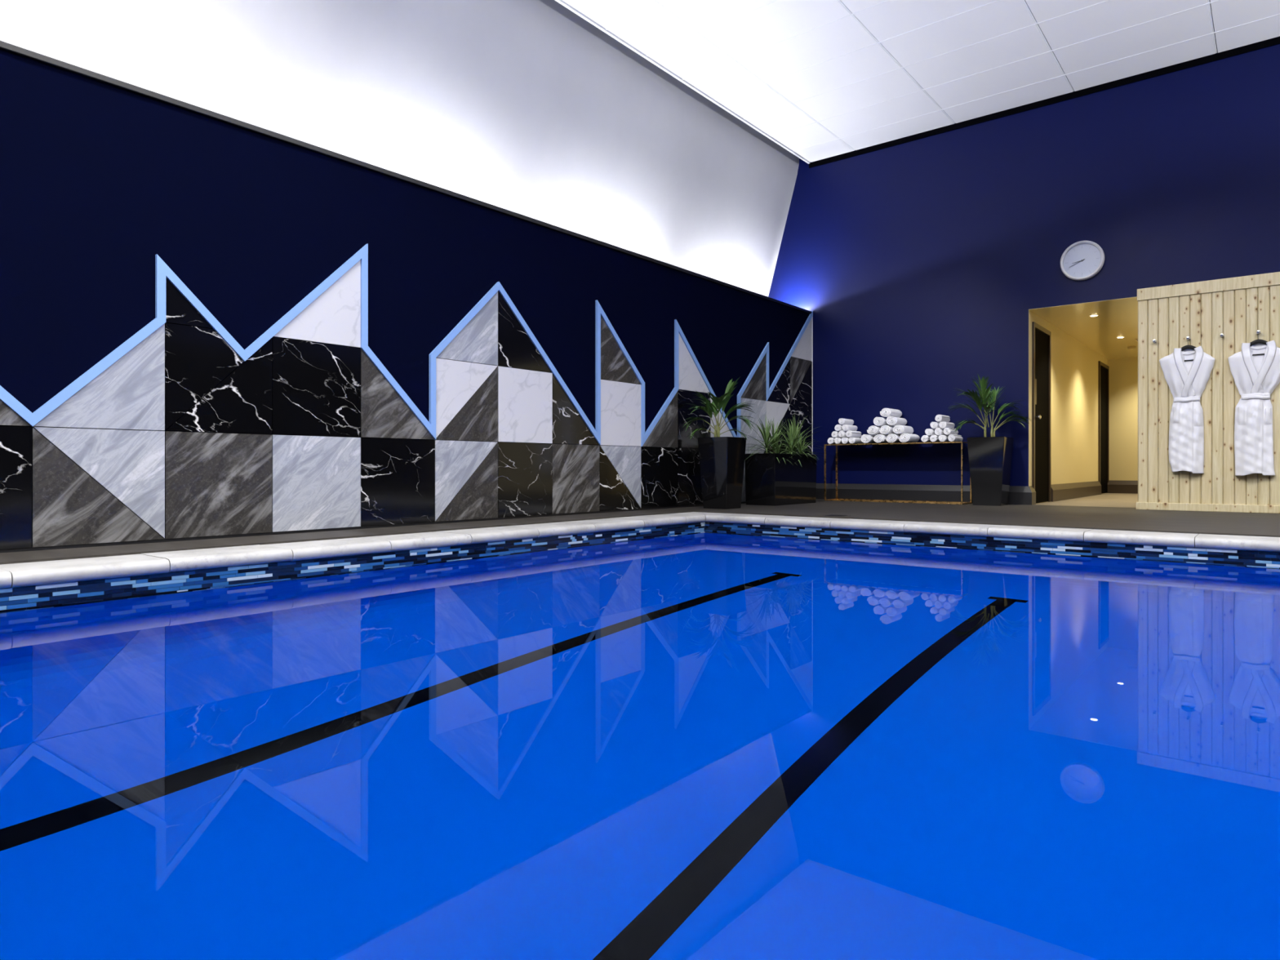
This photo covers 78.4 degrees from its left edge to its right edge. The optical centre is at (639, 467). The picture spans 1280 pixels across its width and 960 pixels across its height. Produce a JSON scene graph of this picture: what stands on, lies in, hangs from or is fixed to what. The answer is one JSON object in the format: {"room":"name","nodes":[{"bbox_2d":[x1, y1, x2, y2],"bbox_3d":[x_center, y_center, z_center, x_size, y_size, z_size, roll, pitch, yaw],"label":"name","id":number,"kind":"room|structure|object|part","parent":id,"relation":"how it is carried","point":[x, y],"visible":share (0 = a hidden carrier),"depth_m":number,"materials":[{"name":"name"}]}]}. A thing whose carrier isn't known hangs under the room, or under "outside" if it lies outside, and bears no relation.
{"room":"spa","nodes":[
{"label":"spa","id":0,"kind":"room"},
{"bbox_2d":[0,0,799,297],"bbox_3d":[-2.769,-3.128,5.008,0.682,2.520,14.670,0,0,39],"label":"ceiling panel","id":1,"kind":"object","parent":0,"point":[527,108],"depth_m":6.62,"materials":[{"name":"white paint"}]},
{"bbox_2d":[0,48,809,537],"bbox_3d":[-2.342,-0.655,4.789,0.100,2.735,14.870,0,0,39],"label":"wall","id":2,"kind":"structure","parent":0,"point":[99,180],"depth_m":4.76,"materials":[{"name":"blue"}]},
{"bbox_2d":[0,502,746,552],"bbox_3d":[-2.314,0.401,4.740,0.006,0.022,14.430,0,0,39],"label":"baseboard","id":3,"kind":"structure","parent":2,"relation":"attached to","point":[9,550],"depth_m":4.88,"materials":[{"name":"black"}]},
{"bbox_2d":[0,40,811,313],"bbox_3d":[-2.406,-2.041,4.712,0.138,0.035,14.670,0,0,39],"label":"trim","id":4,"kind":"structure","parent":2,"relation":"on","point":[5,46],"depth_m":5.03,"materials":[{"name":"black"}]},
{"bbox_2d":[0,243,813,549],"bbox_3d":[-0.742,-0.835,6.656,0.024,2.464,9.552,0,0,39],"label":"tile mural","id":5,"kind":"object","parent":2,"relation":"attached to","point":[180,484],"visible":0.88,"depth_m":5.14,"materials":[{"name":"grey stone"}]},
{"bbox_3d":[-0.743,-1.135,6.655,0.024,1.864,9.550,0,0,39],"label":"border trim","id":6,"kind":"part","parent":5,"relation":"part of","materials":[{"name":"blue"}]},
{"bbox_2d":[0,493,1279,564],"bbox_3d":[3.062,0.537,3.761,9.580,0.250,19.700,0,0,39],"label":"floor","id":7,"kind":"structure","parent":0,"point":[1117,518],"depth_m":6.21,"materials":[{"name":"grey tile"}]},
{"bbox_2d":[0,511,705,588],"bbox_3d":[-1.848,0.454,4.277,0.373,0.069,7.986,0,0,39],"label":"pool coping","id":8,"kind":"object","parent":7,"relation":"on","point":[57,571],"visible":1,"depth_m":4.09,"materials":[{"name":"stone"}]},
{"bbox_2d":[680,377,755,509],"bbox_3d":[0.801,-0.254,7.923,0.728,1.331,0.655,0,0,39],"label":"potted palm","id":9,"kind":"object","parent":7,"relation":"on","point":[722,459],"visible":1,"depth_m":7.85,"materials":[{"name":"black"}]},
{"bbox_3d":[0.766,-0.328,7.965,0.031,0.211,0.030,0,0,39],"label":"stem","id":10,"kind":"part","parent":9,"relation":"part of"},
{"bbox_2d":[744,413,825,506],"bbox_3d":[1.623,-0.130,8.909,0.750,1.083,1.488,0,0,37],"label":"planter box","id":11,"kind":"object","parent":7,"relation":"on","point":[774,478],"visible":0.98,"depth_m":8.65,"materials":[{"name":"black"}]},
{"bbox_2d":[822,514,850,516],"bbox_3d":[1.685,0.410,6.726,0.180,0.004,0.160,0,0,39],"label":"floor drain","id":12,"kind":"object","parent":7,"relation":"on","point":[829,514],"visible":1,"depth_m":6.70,"materials":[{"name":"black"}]},
{"bbox_2d":[824,441,972,504],"bbox_3d":[3.060,0.061,9.415,1.674,0.705,0.351,0,0,39],"label":"console table","id":13,"kind":"object","parent":7,"relation":"on","point":[935,442],"visible":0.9,"depth_m":9.35,"materials":[{"name":"metal"}]},
{"bbox_3d":[2.313,0.063,9.808,0.018,0.701,0.018,0,0,39],"label":"leg","id":14,"kind":"part","parent":13,"relation":"part of","materials":[{"name":"gold metal"}]},
{"bbox_2d":[827,437,835,444],"bbox_3d":[2.462,-0.333,9.888,0.084,0.082,0.310,1,1,39],"label":"rolled towel","id":15,"kind":"object","parent":13,"relation":"on","point":[831,440],"visible":0.38,"depth_m":9.77,"materials":[{"name":"white fabric"}]},
{"bbox_3d":[2.523,0.063,10.065,0.018,0.701,0.018,0,0,39],"label":"leg","id":16,"kind":"part","parent":13,"relation":"part of","materials":[{"name":"gold metal"}]},
{"bbox_2d":[834,437,843,444],"bbox_3d":[2.533,-0.333,9.831,0.085,0.080,0.309,0,0,38],"label":"rolled towel","id":17,"kind":"object","parent":13,"relation":"on","point":[837,440],"visible":0.41,"depth_m":9.72,"materials":[{"name":"white fabric"}]},
{"bbox_2d":[831,431,839,437],"bbox_3d":[2.507,-0.414,9.867,0.082,0.082,0.310,0,0,39],"label":"rolled towel","id":18,"kind":"object","parent":17,"relation":"on","point":[835,433],"visible":0.41,"depth_m":9.75,"materials":[{"name":"white fabric"}]},
{"bbox_2d":[834,424,844,431],"bbox_3d":[2.540,-0.493,9.833,0.084,0.082,0.310,0,0,40],"label":"rolled towel","id":19,"kind":"object","parent":18,"relation":"on","point":[837,427],"visible":0.38,"depth_m":9.72,"materials":[{"name":"white fabric"}]},
{"bbox_2d":[838,417,853,425],"bbox_3d":[2.579,-0.571,9.818,0.086,0.077,0.309,0,0,37],"label":"rolled towel","id":20,"kind":"object","parent":19,"relation":"on","point":[842,421],"visible":0.97,"depth_m":9.73,"materials":[{"name":"white fabric"}]},
{"bbox_2d":[841,437,851,444],"bbox_3d":[2.605,-0.331,9.775,0.086,0.077,0.309,0,0,38],"label":"rolled towel","id":21,"kind":"object","parent":13,"relation":"on","point":[844,440],"visible":0.44,"depth_m":9.66,"materials":[{"name":"white fabric"}]},
{"bbox_2d":[838,431,848,437],"bbox_3d":[2.575,-0.414,9.799,0.081,0.084,0.309,0,0,39],"label":"rolled towel","id":22,"kind":"object","parent":21,"relation":"on","point":[841,433],"visible":0.45,"depth_m":9.69,"materials":[{"name":"white fabric"}]},
{"bbox_2d":[841,424,857,431],"bbox_3d":[2.614,-0.491,9.782,0.086,0.078,0.309,0,0,37],"label":"rolled towel","id":23,"kind":"object","parent":22,"relation":"on","point":[845,427],"visible":0.96,"depth_m":9.69,"materials":[{"name":"white fabric"}]},
{"bbox_2d":[848,437,863,444],"bbox_3d":[2.680,-0.331,9.713,0.086,0.077,0.309,0,0,38],"label":"rolled towel","id":24,"kind":"object","parent":13,"relation":"on","point":[851,440],"visible":0.72,"depth_m":9.61,"materials":[{"name":"white fabric"}]},
{"bbox_2d":[845,430,861,437],"bbox_3d":[2.653,-0.414,9.740,0.083,0.082,0.310,0,0,39],"label":"rolled towel","id":25,"kind":"object","parent":24,"relation":"on","point":[849,433],"visible":0.98,"depth_m":9.66,"materials":[{"name":"white fabric"}]},
{"bbox_2d":[860,434,877,443],"bbox_3d":[2.829,-0.347,9.599,0.137,0.109,0.362,0,0,38],"label":"rolled towel","id":26,"kind":"object","parent":13,"relation":"on","point":[865,438],"visible":0.57,"depth_m":9.47,"materials":[{"name":"white fabric"}]},
{"bbox_2d":[866,425,886,435],"bbox_3d":[2.896,-0.450,9.546,0.141,0.108,0.364,0,0,41],"label":"rolled towel","id":27,"kind":"object","parent":26,"relation":"on","point":[873,430],"visible":0.57,"depth_m":9.42,"materials":[{"name":"white fabric"}]},
{"bbox_2d":[873,417,892,426],"bbox_3d":[2.958,-0.553,9.509,0.138,0.109,0.362,0,0,39],"label":"rolled towel","id":28,"kind":"object","parent":27,"relation":"on","point":[878,421],"visible":0.56,"depth_m":9.38,"materials":[{"name":"white fabric"}]},
{"bbox_2d":[873,434,891,443],"bbox_3d":[2.955,-0.345,9.497,0.139,0.106,0.363,0,0,39],"label":"rolled towel","id":29,"kind":"object","parent":13,"relation":"on","point":[879,438],"visible":0.52,"depth_m":9.37,"materials":[{"name":"white fabric"}]},
{"bbox_2d":[879,425,897,435],"bbox_3d":[3.010,-0.449,9.453,0.141,0.108,0.364,0,0,39],"label":"rolled towel","id":30,"kind":"object","parent":29,"relation":"on","point":[885,429],"visible":0.66,"depth_m":9.32,"materials":[{"name":"white fabric"}]},
{"bbox_2d":[885,416,906,426],"bbox_3d":[3.078,-0.554,9.411,0.137,0.112,0.362,0,0,38],"label":"rolled towel","id":31,"kind":"object","parent":30,"relation":"on","point":[891,420],"visible":0.94,"depth_m":9.30,"materials":[{"name":"white fabric"}]},
{"bbox_2d":[880,408,902,417],"bbox_3d":[3.024,-0.655,9.456,0.141,0.106,0.364,0,0,40],"label":"rolled towel","id":32,"kind":"object","parent":31,"relation":"on","point":[886,412],"visible":0.96,"depth_m":9.35,"materials":[{"name":"white fabric"}]},
{"bbox_3d":[2.955,0.405,9.286,1.637,0.014,0.014,0,0,39],"label":"foot rail","id":33,"kind":"part","parent":13,"relation":"part of","materials":[{"name":"gold metal"}]},
{"bbox_2d":[885,433,901,443],"bbox_3d":[3.072,-0.346,9.396,0.141,0.108,0.364,0,0,39],"label":"rolled towel","id":34,"kind":"object","parent":13,"relation":"on","point":[892,437],"visible":0.58,"depth_m":9.27,"materials":[{"name":"white fabric"}]},
{"bbox_2d":[892,425,913,434],"bbox_3d":[3.135,-0.448,9.351,0.140,0.105,0.363,0,0,37],"label":"rolled towel","id":35,"kind":"object","parent":34,"relation":"on","point":[899,429],"visible":0.98,"depth_m":9.24,"materials":[{"name":"white fabric"}]},
{"bbox_3d":[2.954,-0.282,9.285,1.671,0.015,0.016,0,0,39],"label":"rail","id":36,"kind":"part","parent":13,"relation":"part of","materials":[{"name":"gold metal"}]},
{"bbox_3d":[3.164,0.405,9.543,1.640,0.017,0.017,0,0,39],"label":"foot rail","id":37,"kind":"part","parent":13,"relation":"part of","materials":[{"name":"gold metal"}]},
{"bbox_2d":[898,433,919,442],"bbox_3d":[3.189,-0.347,9.297,0.142,0.109,0.364,0,0,37],"label":"rolled towel","id":38,"kind":"object","parent":13,"relation":"on","point":[904,437],"visible":0.99,"depth_m":9.18,"materials":[{"name":"white fabric"}]},
{"bbox_2d":[920,435,933,442],"bbox_3d":[3.368,-0.333,9.147,0.085,0.082,0.310,0,0,39],"label":"rolled towel","id":39,"kind":"object","parent":13,"relation":"on","point":[925,438],"visible":0.61,"depth_m":9.04,"materials":[{"name":"white fabric"}]},
{"bbox_2d":[924,428,936,435],"bbox_3d":[3.409,-0.409,9.127,0.086,0.078,0.309,-2,-1,40],"label":"rolled towel","id":40,"kind":"object","parent":39,"relation":"on","point":[930,432],"visible":0.54,"depth_m":9.02,"materials":[{"name":"white fabric"}]},
{"bbox_2d":[929,435,940,442],"bbox_3d":[3.446,-0.334,9.084,0.083,0.082,0.310,0,0,40],"label":"rolled towel","id":41,"kind":"object","parent":13,"relation":"on","point":[934,438],"visible":0.5,"depth_m":8.97,"materials":[{"name":"white fabric"}]},
{"bbox_2d":[938,435,950,441],"bbox_3d":[3.521,-0.333,9.026,0.085,0.081,0.309,0,0,38],"label":"rolled towel","id":42,"kind":"object","parent":13,"relation":"on","point":[941,437],"visible":0.68,"depth_m":8.92,"materials":[{"name":"white fabric"}]},
{"bbox_2d":[934,427,946,435],"bbox_3d":[3.491,-0.411,9.062,0.081,0.084,0.309,0,0,40],"label":"rolled towel","id":43,"kind":"object","parent":42,"relation":"on","point":[939,431],"visible":0.49,"depth_m":8.96,"materials":[{"name":"white fabric"}]},
{"bbox_2d":[929,422,940,428],"bbox_3d":[3.459,-0.486,9.099,0.085,0.079,0.309,0,0,41],"label":"rolled towel","id":44,"kind":"object","parent":43,"relation":"on","point":[933,424],"visible":0.55,"depth_m":8.99,"materials":[{"name":"white fabric"}]},
{"bbox_2d":[947,434,963,441],"bbox_3d":[3.606,-0.334,8.969,0.081,0.084,0.309,0,0,39],"label":"rolled towel","id":45,"kind":"object","parent":13,"relation":"on","point":[952,437],"visible":0.98,"depth_m":8.88,"materials":[{"name":"white fabric"}]},
{"bbox_2d":[943,427,958,435],"bbox_3d":[3.566,-0.411,8.996,0.081,0.084,0.309,0,0,38],"label":"rolled towel","id":46,"kind":"object","parent":45,"relation":"on","point":[948,431],"visible":0.85,"depth_m":8.90,"materials":[{"name":"white fabric"}]},
{"bbox_2d":[938,421,955,428],"bbox_3d":[3.535,-0.485,9.038,0.086,0.077,0.309,0,0,40],"label":"rolled towel","id":47,"kind":"object","parent":46,"relation":"on","point":[942,424],"visible":0.94,"depth_m":8.95,"materials":[{"name":"white fabric"}]},
{"bbox_2d":[934,414,950,422],"bbox_3d":[3.497,-0.565,9.065,0.082,0.082,0.310,0,0,39],"label":"rolled towel","id":48,"kind":"object","parent":47,"relation":"on","point":[940,418],"visible":0.97,"depth_m":8.97,"materials":[{"name":"white fabric"}]},
{"bbox_3d":[3.596,0.063,8.764,0.015,0.698,0.015,0,0,39],"label":"leg","id":49,"kind":"part","parent":13,"relation":"part of","materials":[{"name":"gold metal"}]},
{"bbox_3d":[3.806,0.063,9.021,0.018,0.701,0.018,0,0,39],"label":"leg","id":50,"kind":"part","parent":13,"relation":"part of","materials":[{"name":"gold metal"}]},
{"bbox_2d":[697,511,1279,551],"bbox_3d":[2.841,0.454,5.370,6.261,0.069,0.373,0,0,39],"label":"pool coping","id":51,"kind":"object","parent":7,"relation":"on","point":[1266,544],"visible":0.99,"depth_m":5.39,"materials":[{"name":"stone"}]},
{"bbox_2d":[948,374,1031,506],"bbox_3d":[3.811,-0.305,8.599,0.840,1.434,0.585,0,0,-2],"label":"potted palm","id":52,"kind":"object","parent":7,"relation":"on","point":[990,458],"visible":1,"depth_m":8.52,"materials":[{"name":"black"}]},
{"bbox_3d":[3.785,-0.375,8.601,0.033,0.251,0.032,0,0,39],"label":"stem","id":53,"kind":"part","parent":52,"relation":"part of","materials":[{"name":"green plant"}]},
{"bbox_3d":[3.840,-0.355,8.557,0.035,0.211,0.034,0,0,39],"label":"stem","id":54,"kind":"part","parent":52,"relation":"part of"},
{"bbox_3d":[0.437,1.135,2.417,5.575,1.287,7.300,0,0,39],"label":"basin","id":55,"kind":"object","parent":7,"relation":"in","visible":0},
{"bbox_2d":[0,521,705,611],"bbox_3d":[-1.723,0.557,4.175,0.005,0.150,7.300,0,0,39],"label":"tile band","id":56,"kind":"object","parent":55,"relation":"attached to","point":[61,593],"visible":0.72,"depth_m":4.05,"materials":[{"name":"blue tile"}]},
{"bbox_2d":[0,532,1279,959],"bbox_3d":[0.437,0.577,2.417,5.579,0.001,7.304,0,0,39],"label":"pool water","id":57,"kind":"object","parent":55,"relation":"in","point":[703,745],"visible":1,"depth_m":1.54,"materials":[{"name":"blue liquid"}]},
{"bbox_2d":[705,521,1279,568],"bbox_3d":[2.740,0.557,5.245,5.575,0.150,0.005,0,0,39],"label":"tile band","id":58,"kind":"object","parent":55,"relation":"attached to","point":[1155,553],"visible":0.7,"depth_m":5.34,"materials":[{"name":"blue tile"}]},
{"bbox_2d":[697,436,746,509],"bbox_3d":[0.832,0.054,7.950,0.359,0.715,0.359,0,0,39],"label":"planter","id":59,"kind":"object","parent":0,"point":[722,459],"depth_m":7.83,"materials":[{"name":"black"}]},
{"bbox_2d":[562,0,1279,162],"bbox_3d":[1.278,-4.053,1.586,9.600,0.053,14.867,0,0,39],"label":"ceiling","id":60,"kind":"structure","parent":0,"point":[824,79],"depth_m":7.56,"materials":[{"name":"white paint"}]},
{"bbox_2d":[555,0,809,164],"bbox_3d":[-2.328,-4.204,4.770,0.027,0.372,14.458,0,0,39],"label":"trim","id":61,"kind":"structure","parent":60,"relation":"attached to","point":[561,2],"depth_m":7.99,"materials":[{"name":"white"}]},
{"bbox_2d":[967,436,1013,506],"bbox_3d":[3.851,0.041,8.625,0.385,0.742,0.385,0,0,39],"label":"planter","id":62,"kind":"object","parent":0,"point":[990,458],"depth_m":8.49,"materials":[{"name":"black"}]},
{"bbox_2d":[768,36,1279,505],"bbox_3d":[6.023,-1.888,7.398,11.600,5.200,0.140,0,0,39],"label":"wall","id":63,"kind":"structure","parent":0,"point":[920,265],"depth_m":8.91,"materials":[{"name":"blue paint"}]},
{"bbox_2d":[815,483,1035,505],"bbox_3d":[3.336,0.309,9.562,2.680,0.205,0.187,0,0,39],"label":"baseboard","id":64,"kind":"structure","parent":63,"relation":"attached to","point":[1018,495],"depth_m":9.49,"materials":[{"name":"black"}]},
{"bbox_2d":[808,36,1279,168],"bbox_3d":[5.964,-3.994,7.349,9.610,0.064,0.012,0,0,39],"label":"trim","id":65,"kind":"structure","parent":63,"relation":"attached to","point":[1276,41],"depth_m":8.46,"materials":[{"name":"black"}]},
{"bbox_2d":[1060,240,1104,280],"bbox_3d":[4.703,-2.203,8.350,0.416,0.416,0.050,0,0,39],"label":"wall clock","id":66,"kind":"object","parent":63,"relation":"attached to","point":[1082,260],"visible":1,"depth_m":8.35,"materials":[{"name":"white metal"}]},
{"bbox_2d":[1031,311,1107,503],"bbox_3d":[5.959,-0.688,10.822,0.120,2.600,5.090,0,0,39],"label":"wall","id":67,"kind":"structure","parent":0,"point":[1074,365],"depth_m":10.58,"materials":[{"name":"beige paint"}]},
{"bbox_2d":[1028,309,1031,486],"bbox_3d":[4.320,-0.669,8.792,0.102,2.163,0.150,0,0,39],"label":"trim","id":68,"kind":"structure","parent":67,"relation":"attached to","point":[1029,311],"depth_m":8.74,"materials":[{"name":"beige"}]},
{"bbox_2d":[1031,321,1051,502],"bbox_3d":[4.691,-0.613,9.134,0.085,2.050,0.850,0,0,39],"label":"door","id":69,"kind":"structure","parent":67,"relation":"in","point":[1041,336],"depth_m":9.11,"materials":[{"name":"black wood"}]},
{"bbox_3d":[4.497,-0.863,8.918,0.004,0.290,0.070,0,0,39],"label":"push plate","id":70,"kind":"part","parent":69,"relation":"part of","materials":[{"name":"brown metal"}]},
{"bbox_3d":[4.518,-0.573,8.901,0.059,0.051,0.052,0,0,39],"label":"knob","id":71,"kind":"part","parent":69,"relation":"part of","materials":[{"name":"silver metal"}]},
{"bbox_2d":[1050,480,1137,502],"bbox_3d":[7.013,0.309,10.477,1.952,0.205,4.155,0,0,39],"label":"baseboard","id":72,"kind":"structure","parent":67,"relation":"attached to","point":[1063,491],"depth_m":11.17,"materials":[{"name":"brown wood"}]},
{"bbox_2d":[1097,360,1109,493],"bbox_3d":[7.316,-0.613,12.393,0.042,2.050,0.860,0,0,39],"label":"door","id":73,"kind":"structure","parent":67,"relation":"in","point":[1103,369],"depth_m":12.37,"materials":[{"name":"black wood"}]},
{"bbox_2d":[1029,296,1137,359],"bbox_3d":[6.428,-1.801,10.351,1.402,0.100,5.230,0,0,39],"label":"ceiling","id":74,"kind":"structure","parent":0,"point":[1117,317],"depth_m":9.49,"materials":[{"name":"beige paint"}]},
{"bbox_2d":[1127,346,1136,349],"bbox_3d":[7.118,-1.732,11.356,0.104,0.038,0.104,0,0,39],"label":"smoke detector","id":75,"kind":"object","parent":74,"relation":"attached to","point":[1128,347],"visible":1,"depth_m":11.32,"materials":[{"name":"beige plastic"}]},
{"bbox_2d":[1107,356,1137,480],"bbox_3d":[8.324,-0.688,12.166,2.052,2.600,0.120,0,0,39],"label":"wall","id":76,"kind":"structure","parent":0,"point":[1123,372],"depth_m":12.55,"materials":[{"name":"beige paint"}]},
{"bbox_2d":[1136,271,1279,513],"bbox_3d":[6.455,-0.671,6.700,3.730,2.166,0.418,0,0,39],"label":"wall","id":77,"kind":"structure","parent":0,"point":[1169,314],"depth_m":7.37,"materials":[{"name":"brown wood"}]},
{"bbox_3d":[6.338,0.376,6.557,3.730,0.072,0.048,0,0,39],"label":"rail","id":78,"kind":"part","parent":77,"relation":"part of","materials":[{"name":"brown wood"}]},
{"bbox_3d":[6.459,-1.697,6.699,3.722,0.114,0.414,0,0,39],"label":"rail","id":79,"kind":"part","parent":77,"relation":"part of","materials":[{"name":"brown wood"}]},
{"bbox_3d":[5.603,-1.226,7.108,0.032,0.033,0.060,0,0,39],"label":"coat hook","id":80,"kind":"object","parent":77,"relation":"attached to","visible":0},
{"bbox_2d":[1249,329,1267,355],"bbox_3d":[5.603,-1.132,7.108,0.190,0.227,0.025,0,0,39],"label":"clothes hanger","id":81,"kind":"object","parent":80,"relation":"hanging from","point":[1256,341],"visible":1,"depth_m":7.10,"materials":[{"name":"black plastic"}]},
{"bbox_2d":[1227,340,1279,475],"bbox_3d":[5.587,-0.533,7.086,0.446,1.215,0.106,0,0,39],"label":"bathrobe","id":82,"kind":"object","parent":81,"relation":"hanging from","point":[1255,377],"visible":1,"depth_m":7.08,"materials":[{"name":"white fabric"}]},
{"bbox_3d":[5.197,-1.226,7.439,0.032,0.033,0.060,0,0,39],"label":"coat hook","id":83,"kind":"object","parent":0,"visible":0},
{"bbox_2d":[1180,339,1196,361],"bbox_3d":[5.196,-1.128,7.439,0.190,0.235,0.025,0,0,39],"label":"clothes hanger","id":84,"kind":"object","parent":83,"relation":"hanging from","point":[1186,347],"visible":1,"depth_m":7.43,"materials":[{"name":"black plastic"}]},
{"bbox_2d":[1159,346,1215,473],"bbox_3d":[5.172,-0.543,7.427,0.438,1.198,0.100,0,0,39],"label":"bathrobe","id":85,"kind":"object","parent":84,"relation":"hanging from","point":[1187,380],"visible":1,"depth_m":7.40,"materials":[{"name":"white fabric"}]}
]}

